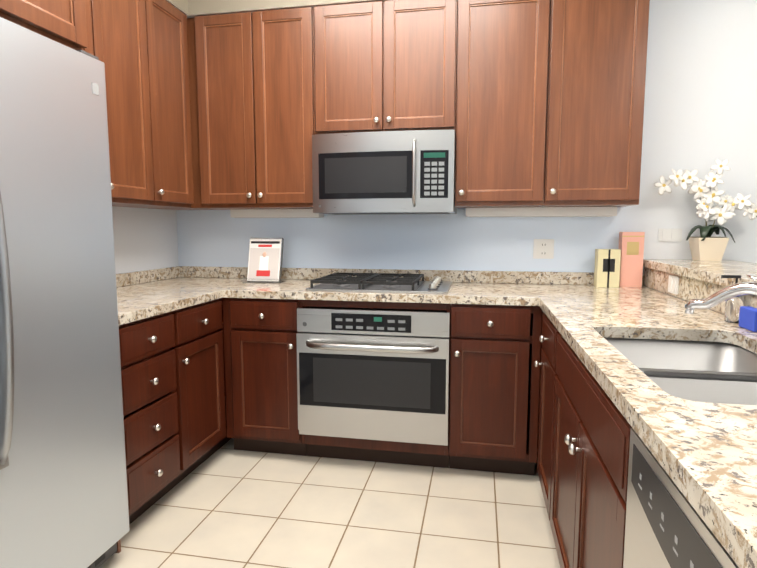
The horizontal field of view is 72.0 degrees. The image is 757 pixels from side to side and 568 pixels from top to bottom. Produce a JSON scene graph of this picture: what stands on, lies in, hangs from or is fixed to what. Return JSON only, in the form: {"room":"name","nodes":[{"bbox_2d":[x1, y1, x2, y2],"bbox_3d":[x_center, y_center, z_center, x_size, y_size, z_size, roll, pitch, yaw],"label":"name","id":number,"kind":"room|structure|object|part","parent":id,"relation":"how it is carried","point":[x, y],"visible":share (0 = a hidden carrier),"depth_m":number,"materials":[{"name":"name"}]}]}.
{"room":"kitchen","nodes":[
{"label":"kitchen","id":0,"kind":"room"},
{"bbox_2d":[112,206,178,273],"bbox_3d":[-1.980,-0.177,0.224,0.100,2.740,6.500,1,6,11],"label":"wall","id":1,"kind":"structure","parent":0,"point":[145,238],"depth_m":3.07,"materials":[{"name":"white paint"}]},
{"bbox_2d":[0,0,87,50],"bbox_3d":[-1.376,-1.020,1.278,0.643,0.583,1.085,1,6,11],"label":"upper cabinet","id":2,"kind":"object","parent":1,"relation":"attached to","point":[63,22],"visible":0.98,"depth_m":1.64,"materials":[{"name":"brown wood"}]},
{"bbox_2d":[83,0,193,207],"bbox_3d":[-1.306,-0.905,2.414,0.359,1.054,1.125,1,6,11],"label":"upper cabinet","id":3,"kind":"object","parent":1,"relation":"attached to","point":[139,48],"visible":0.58,"depth_m":2.54,"materials":[{"name":"brown wood"}]},
{"bbox_2d":[116,266,179,286],"bbox_3d":[-1.442,-0.005,2.699,0.024,0.070,1.440,1,6,11],"label":"backsplash","id":4,"kind":"structure","parent":1,"relation":"attached to","point":[131,278],"depth_m":3.06,"materials":[{"name":"beige stone"}]},
{"bbox_2d":[99,438,559,567],"bbox_3d":[-0.060,1.275,0.006,4.010,0.100,6.700,1,6,11],"label":"floor","id":5,"kind":"structure","parent":0,"point":[226,505],"depth_m":2.20,"materials":[{"name":"tile"}]},
{"bbox_2d":[0,17,129,567],"bbox_3d":[-1.308,0.166,1.450,0.763,1.798,0.978,1,6,11],"label":"refrigerator","id":6,"kind":"object","parent":5,"relation":"on","point":[63,491],"depth_m":1.57,"materials":[{"name":"silver metal"}]},
{"bbox_3d":[-1.284,0.114,1.933,0.626,1.798,0.015,1,6,11],"label":"fridge side panel","id":7,"kind":"part","parent":6,"relation":"part of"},
{"bbox_2d":[119,298,230,524],"bbox_3d":[-1.120,0.503,2.703,0.670,0.860,1.465,1,6,11],"label":"base cabinet","id":8,"kind":"object","parent":5,"relation":"on","point":[173,392],"visible":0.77,"depth_m":2.26,"materials":[{"name":"brown wood"}]},
{"bbox_2d":[117,285,224,324],"bbox_3d":[-1.197,0.088,2.341,0.643,0.038,0.814,1,6,11],"label":"countertop","id":9,"kind":"structure","parent":8,"relation":"on","point":[134,302],"depth_m":2.41,"materials":[{"name":"beige stone"}]},
{"bbox_2d":[134,277,672,305],"bbox_3d":[0.017,0.033,2.856,2.831,0.038,0.643,1,6,11],"label":"countertop","id":10,"kind":"structure","parent":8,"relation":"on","point":[516,294],"depth_m":2.63,"materials":[{"name":"beige stone"}]},
{"bbox_2d":[243,238,285,282],"bbox_3d":[-0.675,-0.142,3.085,0.225,0.260,0.125,1,6,11],"label":"cookbook","id":11,"kind":"object","parent":10,"relation":"on","point":[265,260],"visible":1,"depth_m":3.08,"materials":[{"name":"white paper"}]},
{"bbox_2d":[305,273,451,293],"bbox_3d":[0.026,-0.011,2.838,0.720,0.052,0.520,1,6,11],"label":"gas cooktop","id":12,"kind":"object","parent":10,"relation":"in","point":[374,282],"visible":1,"depth_m":2.70,"materials":[{"name":"silver metal"}]},
{"bbox_2d":[594,249,620,287],"bbox_3d":[1.241,-0.087,2.831,0.114,0.204,0.075,1,6,11],"label":"gift box","id":13,"kind":"object","parent":10,"relation":"on","point":[607,269],"visible":1,"depth_m":2.80,"materials":[{"name":"beige cardboard"}]},
{"bbox_2d":[618,232,644,286],"bbox_3d":[1.369,-0.134,2.834,0.110,0.298,0.071,1,6,11],"label":"gift box","id":14,"kind":"object","parent":10,"relation":"on","point":[631,245],"visible":0.98,"depth_m":2.80,"materials":[{"name":"pink cardboard"}]},
{"bbox_2d":[223,298,306,455],"bbox_3d":[-0.555,0.471,2.997,0.418,0.860,0.670,1,6,11],"label":"base cabinet","id":15,"kind":"object","parent":5,"relation":"on","point":[260,347],"visible":0.75,"depth_m":2.71,"materials":[{"name":"brown wood"}]},
{"bbox_2d":[299,300,450,467],"bbox_3d":[0.030,0.481,2.913,0.760,0.860,0.615,1,6,11],"label":"base cabinet","id":16,"kind":"object","parent":5,"relation":"on","point":[419,454],"visible":0.25,"depth_m":2.66,"materials":[{"name":"brown wood"}]},
{"bbox_2d":[296,307,449,445],"bbox_3d":[0.010,0.428,2.799,0.756,0.652,0.634,1,6,11],"label":"steel wall oven","id":17,"kind":"object","parent":16,"relation":"in","point":[374,374],"visible":1,"depth_m":2.55,"materials":[{"name":"grey metal"}]},
{"bbox_2d":[449,304,541,474],"bbox_3d":[0.605,0.495,2.774,0.418,0.860,0.670,1,6,11],"label":"base cabinet","id":18,"kind":"object","parent":5,"relation":"on","point":[494,387],"visible":0.9,"depth_m":2.49,"materials":[{"name":"brown wood"}]},
{"bbox_2d":[534,310,558,520],"bbox_3d":[1.035,0.532,2.437,0.646,0.860,1.174,1,6,11],"label":"base cabinet","id":19,"kind":"object","parent":5,"relation":"on","point":[548,341],"visible":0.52,"depth_m":2.14,"materials":[{"name":"brown wood"}]},
{"bbox_2d":[550,333,631,567],"bbox_3d":[0.836,0.642,1.403,0.643,0.860,0.940,1,6,11],"label":"base cabinet","id":20,"kind":"object","parent":5,"relation":"on","point":[591,446],"visible":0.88,"depth_m":1.36,"materials":[{"name":"brown wood"}]},
{"bbox_2d":[537,293,756,567],"bbox_3d":[0.838,0.202,1.284,0.620,0.038,2.130,1,6,11],"label":"countertop","id":21,"kind":"structure","parent":20,"relation":"on","point":[704,454],"depth_m":0.93,"materials":[{"name":"beige stone"}]},
{"bbox_2d":[605,338,756,404],"bbox_3d":[0.828,0.321,1.314,0.442,0.204,0.784,1,6,11],"label":"double-bowl sink","id":22,"kind":"object","parent":21,"relation":"in","point":[711,372],"visible":0.21,"depth_m":1.58,"materials":[{"name":"silver metal"}]},
{"bbox_2d":[643,267,756,314],"bbox_3d":[1.276,0.550,1.571,0.145,1.008,2.782,1,6,11],"label":"backsplash","id":23,"kind":"structure","parent":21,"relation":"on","point":[689,289],"depth_m":2.27,"materials":[{"name":"stone"}]},
{"bbox_2d":[668,275,678,294],"bbox_3d":[1.375,0.003,2.434,0.008,0.082,0.118,1,6,11],"label":"outlet","id":24,"kind":"object","parent":23,"relation":"attached to","point":[673,284],"visible":1,"depth_m":2.42,"materials":[{"name":"white plastic"}]},
{"bbox_2d":[643,259,756,286],"bbox_3d":[1.404,0.033,1.467,0.455,0.040,2.827,1,6,11],"label":"raised bar ledge","id":25,"kind":"object","parent":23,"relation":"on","point":[710,271],"visible":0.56,"depth_m":2.26,"materials":[{"name":"stone"}]},
{"bbox_2d":[653,159,756,260],"bbox_3d":[1.693,-0.382,2.707,0.525,0.520,0.148,1,6,11],"label":"potted orchid","id":26,"kind":"object","parent":25,"relation":"on","point":[705,246],"visible":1,"depth_m":2.67,"materials":[{"name":"white plant"}]},
{"bbox_2d":[683,274,756,313],"bbox_3d":[1.035,0.068,1.449,0.264,0.192,0.252,1,6,11],"label":"chrome faucet","id":27,"kind":"object","parent":21,"relation":"on","point":[723,295],"visible":1,"depth_m":1.49,"materials":[{"name":"silver metal"}]},
{"bbox_2d":[721,275,744,322],"bbox_3d":[1.202,0.050,1.771,0.072,0.160,0.054,1,6,11],"label":"soap dispenser bottle","id":28,"kind":"object","parent":21,"relation":"on","point":[732,307],"visible":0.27,"depth_m":1.75,"materials":[{"name":"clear plastic"}]},
{"bbox_2d":[739,306,756,331],"bbox_3d":[1.175,0.110,1.639,0.032,0.068,0.100,1,6,11],"label":"pack","id":29,"kind":"object","parent":21,"relation":"on","point":[747,317],"visible":1,"depth_m":1.63,"materials":[{"name":"blue"}]},
{"bbox_2d":[623,428,738,567],"bbox_3d":[0.692,0.725,0.644,0.596,0.857,0.602,1,6,11],"label":"stainless steel dishwasher","id":30,"kind":"object","parent":5,"relation":"on","point":[666,526],"visible":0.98,"depth_m":0.79,"materials":[{"name":"white metal"}]},
{"bbox_2d":[176,0,756,287],"bbox_3d":[0.565,-0.482,3.077,4.010,2.740,0.100,1,6,11],"label":"wall","id":31,"kind":"structure","parent":0,"point":[700,107],"depth_m":2.85,"materials":[{"name":"paint"}]},
{"bbox_2d":[148,7,315,209],"bbox_3d":[-0.833,-0.974,3.055,1.043,1.054,0.361,1,6,11],"label":"upper cabinet","id":32,"kind":"object","parent":31,"relation":"attached to","point":[252,99],"visible":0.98,"depth_m":2.89,"materials":[{"name":"brown wood"}]},
{"bbox_2d":[230,209,323,217],"bbox_3d":[-0.623,-0.433,3.206,0.570,0.052,0.102,1,6,11],"label":"under-cabinet light","id":33,"kind":"object","parent":32,"relation":"attached to","point":[271,213],"visible":0.83,"depth_m":3.16,"materials":[{"name":"white plastic"}]},
{"bbox_2d":[314,0,457,133],"bbox_3d":[0.053,-1.146,2.865,0.756,0.672,0.361,1,6,11],"label":"upper cabinet","id":34,"kind":"object","parent":31,"relation":"attached to","point":[389,65],"visible":0.94,"depth_m":2.72,"materials":[{"name":"brown wood"}]},
{"bbox_2d":[312,130,456,214],"bbox_3d":[0.045,-0.597,2.877,0.752,0.413,0.455,1,6,11],"label":"microwave","id":35,"kind":"object","parent":34,"relation":"attached to","point":[387,172],"visible":1,"depth_m":2.70,"materials":[{"name":"silver metal"}]},
{"bbox_2d":[180,266,643,285],"bbox_3d":[0.075,-0.053,3.152,2.830,0.070,0.021,1,6,11],"label":"backsplash","id":36,"kind":"structure","parent":31,"relation":"attached to","point":[466,276],"depth_m":3.08,"materials":[{"name":"beige stone"}]},
{"bbox_2d":[455,0,550,207],"bbox_3d":[0.647,-0.944,2.772,0.450,1.054,0.361,1,6,11],"label":"upper cabinet","id":37,"kind":"object","parent":31,"relation":"attached to","point":[502,78],"visible":1,"depth_m":2.63,"materials":[{"name":"brown wood"}]},
{"bbox_2d":[533,239,553,258],"bbox_3d":[0.943,-0.200,2.978,0.112,0.112,0.007,1,6,11],"label":"outlet","id":38,"kind":"object","parent":31,"relation":"attached to","point":[543,248],"visible":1,"depth_m":2.98,"materials":[{"name":"white plastic"}]},
{"bbox_2d":[540,0,649,206],"bbox_3d":[1.091,-0.934,2.686,0.450,1.054,0.361,1,6,11],"label":"upper cabinet","id":39,"kind":"object","parent":31,"relation":"attached to","point":[596,87],"visible":1,"depth_m":2.55,"materials":[{"name":"brown wood"}]},
{"bbox_2d":[466,207,616,216],"bbox_3d":[0.894,-0.402,2.915,0.800,0.052,0.102,1,6,11],"label":"under-cabinet light","id":40,"kind":"object","parent":39,"relation":"attached to","point":[547,212],"visible":1,"depth_m":2.86,"materials":[{"name":"white plastic"}]},
{"bbox_2d":[658,229,681,241],"bbox_3d":[1.591,-0.266,2.844,0.118,0.072,0.008,1,6,11],"label":"light switch","id":41,"kind":"object","parent":31,"relation":"attached to","point":[669,235],"visible":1,"depth_m":2.84,"materials":[{"name":"white plastic"}]},
{"bbox_3d":[-0.060,-1.549,-0.296,4.010,0.100,6.700,1,6,11],"label":"ceiling","id":42,"kind":"structure","parent":0,"visible":0},
{"bbox_2d":[166,0,387,17],"bbox_3d":[-0.008,-1.511,1.464,3.249,0.349,3.049,1,6,11],"label":"soffit ceiling","id":43,"kind":"structure","parent":42,"relation":"attached to","point":[191,8],"depth_m":2.82,"materials":[{"name":"beige paint"}]}
]}

